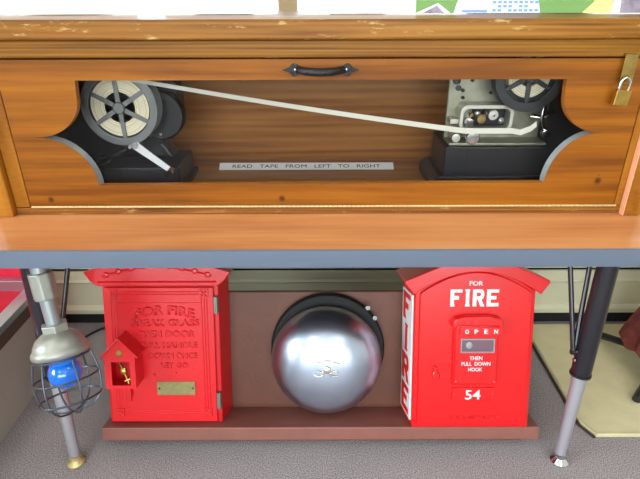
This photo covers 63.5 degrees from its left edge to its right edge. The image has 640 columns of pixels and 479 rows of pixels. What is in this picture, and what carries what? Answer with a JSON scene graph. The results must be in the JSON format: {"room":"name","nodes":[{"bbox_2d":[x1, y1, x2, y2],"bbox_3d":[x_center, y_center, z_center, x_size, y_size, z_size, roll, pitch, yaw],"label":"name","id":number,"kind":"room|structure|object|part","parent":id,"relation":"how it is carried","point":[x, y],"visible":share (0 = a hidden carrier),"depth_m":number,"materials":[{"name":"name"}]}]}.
{"room":"fire museum","nodes":[
{"label":"fire museum","id":0,"kind":"room"},
{"bbox_2d":[0,321,639,478],"bbox_3d":[0.004,1.400,-0.399,6.800,0.100,5.260,0,26,0],"label":"floor","id":1,"kind":"structure","parent":0,"point":[35,447],"depth_m":1.28,"materials":[{"name":"carpet"}]},
{"bbox_2d":[0,268,44,443],"bbox_3d":[-1.108,0.339,1.285,0.602,0.345,0.621,0,26,0],"label":"display platform","id":2,"kind":"object","parent":1,"relation":"on","point":[17,334],"visible":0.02,"depth_m":1.39,"materials":[{"name":"beige laminate"}]},
{"bbox_3d":[-1.109,0.257,1.235,0.602,0.040,0.600,0,26,0],"label":"rail","id":3,"kind":"part","parent":2,"relation":"part of","materials":[{"name":"silver metal"}]},
{"bbox_2d":[85,327,104,337],"bbox_3d":[-0.728,0.325,1.700,0.294,0.008,0.133,-5,26,-9],"label":"power cord","id":4,"kind":"object","parent":1,"relation":"on","point":[102,328],"visible":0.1,"depth_m":1.73,"materials":[{"name":"black rubber"}]},
{"bbox_2d":[0,213,639,468],"bbox_3d":[0.001,0.166,1.323,1.560,0.616,0.604,0,26,0],"label":"folding table","id":5,"kind":"object","parent":1,"relation":"on","point":[607,242],"visible":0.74,"depth_m":0.98,"materials":[{"name":"brown wood"}]},
{"bbox_3d":[-0.606,0.148,1.120,0.043,0.336,0.084,-7,27,-14],"label":"leg","id":6,"kind":"part","parent":5,"relation":"part of","materials":[{"name":"black metal"}]},
{"bbox_2d":[27,268,102,417],"bbox_3d":[-0.506,0.201,0.994,0.139,0.314,0.139,7,27,15],"label":"lamp","id":7,"kind":"object","parent":5,"relation":"hanging from","point":[59,345],"visible":0.97,"depth_m":1.00,"materials":[{"name":"grey metal"}]},
{"bbox_2d":[29,268,48,274],"bbox_3d":[-0.540,0.049,0.990,0.032,0.032,0.032,-7,14,3],"label":"socket","id":8,"kind":"object","parent":7,"relation":"attached to","point":[33,271],"depth_m":0.98,"materials":[{"name":"grey metal"}]},
{"bbox_3d":[-0.507,0.261,1.028,0.064,0.070,0.064,-10,4,4],"label":"globe","id":9,"kind":"part","parent":7,"relation":"part of","materials":[{"name":"blue glass"}]},
{"bbox_3d":[-0.565,0.111,1.149,0.012,0.295,0.128,10,28,20],"label":"brace rod","id":10,"kind":"part","parent":5,"relation":"part of","materials":[{"name":"black metal"}]},
{"bbox_2d":[0,10,639,216],"bbox_3d":[-0.003,-0.289,1.128,1.356,0.372,0.389,0,26,0],"label":"display case","id":11,"kind":"object","parent":5,"relation":"on","point":[400,66],"visible":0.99,"depth_m":1.00,"materials":[{"name":"brown wood"}]},
{"bbox_3d":[-0.642,-0.188,1.002,0.034,0.303,0.030,0,26,0],"label":"corner post","id":12,"kind":"part","parent":11,"relation":"part of","materials":[{"name":"brown wood"}]},
{"bbox_3d":[-0.634,-0.281,1.155,0.017,0.338,0.325,0,26,0],"label":"panel","id":13,"kind":"part","parent":11,"relation":"part of","materials":[{"name":"brown wood"}]},
{"bbox_2d":[0,0,137,14],"bbox_3d":[-0.517,-0.593,1.010,0.304,0.280,0.082,0,26,0],"label":"sheet","id":14,"kind":"object","parent":11,"relation":"on","point":[7,7],"visible":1,"depth_m":1.03,"materials":[{"name":"white paper"}]},
{"bbox_2d":[65,80,198,182],"bbox_3d":[-0.438,-0.246,1.131,0.289,0.259,0.169,0,26,0],"label":"reel","id":15,"kind":"object","parent":11,"relation":"on","point":[127,128],"visible":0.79,"depth_m":1.11,"materials":[{"name":"black metal"}]},
{"bbox_3d":[-0.438,-0.174,1.091,0.075,0.045,0.014,3,26,6],"label":"tension arm","id":16,"kind":"part","parent":15,"relation":"part of","materials":[{"name":"black metal"}]},
{"bbox_3d":[-0.353,-0.173,1.094,0.077,0.066,0.004,0,26,0],"label":"crank arm","id":17,"kind":"part","parent":15,"relation":"part of","materials":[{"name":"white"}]},
{"bbox_3d":[-0.319,-0.144,1.100,0.015,0.017,0.023,0,26,0],"label":"crank knob","id":18,"kind":"part","parent":15,"relation":"part of","materials":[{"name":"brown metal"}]},
{"bbox_3d":[-0.439,-0.141,1.195,0.287,0.014,0.145,0,26,0],"label":"foot plate","id":19,"kind":"part","parent":15,"relation":"part of","materials":[{"name":"black metal"}]},
{"bbox_2d":[125,80,536,134],"bbox_3d":[0.017,-0.273,1.057,0.863,0.121,0.008,0,26,1],"label":"tape","id":20,"kind":"object","parent":15,"relation":"attached to","point":[230,96],"visible":0.92,"depth_m":1.06,"materials":[{"name":"beige paper"}]},
{"bbox_2d":[163,0,276,13],"bbox_3d":[-0.199,-0.594,1.010,0.228,0.280,0.082,0,26,0],"label":"sheet","id":21,"kind":"object","parent":11,"relation":"on","point":[170,6],"visible":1,"depth_m":1.03,"materials":[{"name":"white paper"}]},
{"bbox_3d":[-0.004,-0.351,1.296,1.242,0.338,0.012,0,26,0],"label":"panel","id":22,"kind":"part","parent":11,"relation":"part of","materials":[{"name":"brown wood"}]},
{"bbox_3d":[-0.052,-0.309,0.941,0.032,0.023,0.003,0,26,0],"label":"plate","id":23,"kind":"part","parent":11,"relation":"part of","materials":[{"name":"black metal"}]},
{"bbox_2d":[219,162,393,169],"bbox_3d":[-0.034,-0.181,1.278,0.430,0.012,0.021,0,26,0],"label":"label","id":24,"kind":"object","parent":11,"relation":"on","point":[362,165],"visible":1,"depth_m":1.28,"materials":[{"name":"silver metal"}]},
{"bbox_3d":[-0.003,-0.065,1.075,1.242,0.015,0.022,0,26,0],"label":"rail","id":25,"kind":"part","parent":11,"relation":"part of","materials":[{"name":"gold metal"}]},
{"bbox_3d":[-0.003,-0.346,0.934,1.332,0.030,0.026,0,26,0],"label":"rail","id":26,"kind":"part","parent":11,"relation":"part of","materials":[{"name":"brown wood"}]},
{"bbox_3d":[-0.003,-0.444,1.062,1.356,0.034,0.372,0,26,0],"label":"lid","id":27,"kind":"part","parent":11,"relation":"part of","materials":[{"name":"brown wood"}]},
{"bbox_3d":[0.001,-0.301,0.925,0.092,0.015,0.036,0,26,0],"label":"pull handle","id":28,"kind":"part","parent":11,"relation":"part of","materials":[{"name":"black metal"}]},
{"bbox_3d":[0.055,-0.309,0.941,0.032,0.023,0.003,0,26,0],"label":"plate","id":29,"kind":"part","parent":11,"relation":"part of","materials":[{"name":"black metal"}]},
{"bbox_2d":[299,0,414,13],"bbox_3d":[0.073,-0.595,1.010,0.232,0.280,0.082,0,26,0],"label":"sheet","id":30,"kind":"object","parent":11,"relation":"on","point":[305,6],"visible":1,"depth_m":1.03,"materials":[{"name":"white paper"}]},
{"bbox_2d":[419,79,583,180],"bbox_3d":[0.411,-0.279,1.132,0.337,0.312,0.156,0,26,0],"label":"register","id":31,"kind":"object","parent":11,"relation":"on","point":[471,103],"visible":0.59,"depth_m":1.11,"materials":[{"name":"black metal"}]},
{"bbox_3d":[0.291,-0.258,1.115,0.027,0.010,0.030,0,26,0],"label":"guide post","id":32,"kind":"part","parent":31,"relation":"part of","materials":[{"name":"silver metal"}]},
{"bbox_3d":[0.319,-0.251,1.116,0.014,0.024,0.034,0,26,0],"label":"pen lever","id":33,"kind":"part","parent":31,"relation":"part of","materials":[{"name":"silver metal"}]},
{"bbox_3d":[0.367,-0.154,1.195,0.250,0.034,0.152,0,26,0],"label":"foot plate","id":34,"kind":"part","parent":31,"relation":"part of","materials":[{"name":"black metal"}]},
{"bbox_3d":[0.350,-0.263,1.105,0.112,0.056,0.042,0,26,0],"label":"work frame","id":35,"kind":"part","parent":31,"relation":"part of","materials":[{"name":"silver metal"}]},
{"bbox_3d":[0.378,-0.297,1.116,0.208,0.164,0.006,0,26,0],"label":"plate","id":36,"kind":"part","parent":31,"relation":"part of","materials":[{"name":"silver metal"}]},
{"bbox_3d":[0.378,-0.215,1.128,0.208,0.006,0.056,0,26,0],"label":"plate","id":37,"kind":"part","parent":31,"relation":"part of","materials":[{"name":"silver metal"}]},
{"bbox_3d":[0.466,-0.263,1.081,0.050,0.020,0.015,0,26,0],"label":"cross arm","id":38,"kind":"part","parent":31,"relation":"part of","materials":[{"name":"silver metal"}]},
{"bbox_3d":[0.469,-0.260,1.087,0.031,0.068,0.019,-12,28,-23],"label":"spring arm","id":39,"kind":"part","parent":31,"relation":"part of","materials":[{"name":"silver metal"}]},
{"bbox_2d":[416,0,639,13],"bbox_3d":[0.430,-0.605,1.005,0.484,0.300,0.082,0,26,0],"label":"poster","id":40,"kind":"object","parent":11,"relation":"on","point":[422,6],"visible":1,"depth_m":1.03,"materials":[{"name":"multicoloured paper"}]},
{"bbox_2d":[417,3,449,12],"bbox_3d":[0.226,-0.461,1.030,0.069,0.018,0.003,0,26,0],"label":"photo","id":41,"kind":"object","parent":40,"relation":"attached to","point":[421,7],"depth_m":1.03,"materials":[{"name":"white paper"}]},
{"bbox_3d":[0.353,-0.476,1.026,0.173,0.048,0.001,0,18,0],"label":"pale panel","id":42,"kind":"part","parent":40,"relation":"part of","materials":[{"name":"white paper"}]},
{"bbox_2d":[462,1,538,11],"bbox_3d":[0.359,-0.475,1.026,0.151,0.043,0.001,0,18,0],"label":"print","id":43,"kind":"object","parent":40,"relation":"attached to","point":[499,6],"depth_m":1.03},
{"bbox_3d":[0.556,-0.481,1.024,0.065,0.058,0.001,0,18,0],"label":"yellow panel","id":44,"kind":"part","parent":40,"relation":"part of","materials":[{"name":"yellow paper"}]},
{"bbox_2d":[620,0,639,12],"bbox_3d":[0.634,-0.474,1.027,0.070,0.043,0.001,0,18,0],"label":"photo","id":45,"kind":"object","parent":40,"relation":"attached to","point":[627,6],"depth_m":1.03},
{"bbox_2d":[610,77,631,105],"bbox_3d":[0.549,-0.269,0.939,0.029,0.052,0.012,0,26,0],"label":"padlock","id":46,"kind":"object","parent":11,"relation":"hanging from","point":[620,97],"visible":1,"depth_m":0.94,"materials":[{"name":"gold metal"}]},
{"bbox_3d":[0.635,-0.192,1.002,0.034,0.303,0.030,0,26,0],"label":"corner post","id":47,"kind":"part","parent":11,"relation":"part of","materials":[{"name":"brown wood"}]},
{"bbox_3d":[0.556,0.101,1.146,0.011,0.279,0.120,-5,26,-9],"label":"brace rod","id":48,"kind":"part","parent":5,"relation":"part of","materials":[{"name":"black metal"}]},
{"bbox_3d":[0.591,0.099,1.146,0.011,0.276,0.120,10,28,20],"label":"brace rod","id":49,"kind":"part","parent":5,"relation":"part of","materials":[{"name":"black metal"}]},
{"bbox_3d":[0.602,0.144,1.120,0.043,0.337,0.087,12,28,23],"label":"leg","id":50,"kind":"part","parent":5,"relation":"part of","materials":[{"name":"black metal"}]},
{"bbox_2d":[102,290,538,440],"bbox_3d":[0.001,0.310,1.357,1.080,0.339,0.302,0,26,0],"label":"board","id":51,"kind":"object","parent":1,"relation":"on","point":[260,410],"visible":0.32,"depth_m":1.33,"materials":[{"name":"brown wood"}]},
{"bbox_2d":[83,268,232,421],"bbox_3d":[-0.382,0.240,1.295,0.352,0.442,0.224,-2,26,-3],"label":"fire alarm box","id":52,"kind":"object","parent":51,"relation":"on","point":[167,356],"visible":0.98,"depth_m":1.25,"materials":[{"name":"red metal"}]},
{"bbox_3d":[-0.387,0.284,1.268,0.262,0.344,0.010,0,9,0],"label":"door","id":53,"kind":"part","parent":52,"relation":"part of","materials":[{"name":"red metal"}]},
{"bbox_3d":[-0.354,0.366,1.275,0.094,0.035,0.003,0,9,0],"label":"brass plate","id":54,"kind":"part","parent":52,"relation":"part of","materials":[{"name":"gold metal"}]},
{"bbox_2d":[102,407,538,439],"bbox_3d":[0.001,0.471,1.328,1.080,0.034,0.106,0,9,0],"label":"shelf","id":55,"kind":"object","parent":51,"relation":"attached to","point":[241,423],"depth_m":1.28,"materials":[{"name":"brown wood"}]},
{"bbox_2d":[271,293,383,412],"bbox_3d":[0.018,0.299,1.303,0.292,0.283,0.189,1,26,2],"label":"bell","id":56,"kind":"object","parent":51,"relation":"attached to","point":[327,349],"visible":1,"depth_m":1.24,"materials":[{"name":"silver metal"}]},
{"bbox_2d":[397,267,549,426],"bbox_3d":[0.365,0.232,1.286,0.337,0.460,0.238,0,26,0],"label":"fire alarm box","id":57,"kind":"object","parent":51,"relation":"on","point":[467,332],"visible":0.91,"depth_m":1.23,"materials":[{"name":"red paint"}]},
{"bbox_3d":[0.368,0.372,1.245,0.103,0.033,0.007,0,9,0],"label":"number plate","id":58,"kind":"part","parent":57,"relation":"part of","materials":[{"name":"red metal"}]},
{"bbox_3d":[0.368,0.273,1.229,0.106,0.150,0.010,0,9,0],"label":"instruction plate","id":59,"kind":"part","parent":57,"relation":"part of","materials":[{"name":"red metal"}]},
{"bbox_3d":[0.368,0.273,1.220,0.102,0.144,0.006,0,9,0],"label":"instruction panel","id":60,"kind":"part","parent":57,"relation":"part of","materials":[{"name":"red metal"}]},
{"bbox_2d":[451,314,502,328],"bbox_3d":[0.367,0.191,1.209,0.117,0.030,0.024,0,9,0],"label":"hood","id":61,"kind":"object","parent":57,"relation":"attached to","point":[458,321],"depth_m":1.20,"materials":[{"name":"red metal"}]},
{"bbox_2d":[532,324,639,437],"bbox_3d":[1.288,0.396,1.540,1.226,0.010,0.494,0,26,0],"label":"floor mat","id":62,"kind":"object","parent":1,"relation":"on","point":[607,408],"visible":0.73,"depth_m":1.51,"materials":[{"name":"beige plastic"}]},
{"bbox_2d":[601,332,639,402],"bbox_3d":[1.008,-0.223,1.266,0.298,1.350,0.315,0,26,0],"label":"office chair","id":63,"kind":"object","parent":62,"relation":"on","point":[614,339],"visible":0.51,"depth_m":1.63,"materials":[{"name":"black metal"}]},
{"bbox_2d":[619,306,639,357],"bbox_3d":[1.019,-0.225,1.258,0.281,1.260,0.221,0,26,0],"label":"coat","id":64,"kind":"object","parent":63,"relation":"hanging from","point":[629,333],"visible":1,"depth_m":1.52,"materials":[{"name":"red fabric"}]},
{"bbox_3d":[-0.003,-0.981,1.302,6.800,2.700,0.120,0,26,0],"label":"wall","id":65,"kind":"structure","parent":0,"visible":0},
{"bbox_2d":[278,0,297,10],"bbox_3d":[-0.004,-1.172,1.204,3.000,1.270,0.070,0,26,0],"label":"window","id":66,"kind":"structure","parent":65,"relation":"in","point":[283,5],"depth_m":1.43,"materials":[{"name":"beige"}]},
{"bbox_2d":[49,267,639,322],"bbox_3d":[0.001,0.163,1.748,3.800,0.252,0.076,0,26,0],"label":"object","id":67,"kind":"structure","parent":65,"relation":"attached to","point":[85,304],"depth_m":1.72,"materials":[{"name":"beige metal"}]},
{"bbox_2d":[49,267,630,268],"bbox_3d":[0.000,0.065,1.704,3.800,0.034,0.070,0,26,0],"label":"hood","id":68,"kind":"object","parent":67,"relation":"attached to","point":[342,267],"depth_m":1.68,"materials":[{"name":"metal"}]}
]}

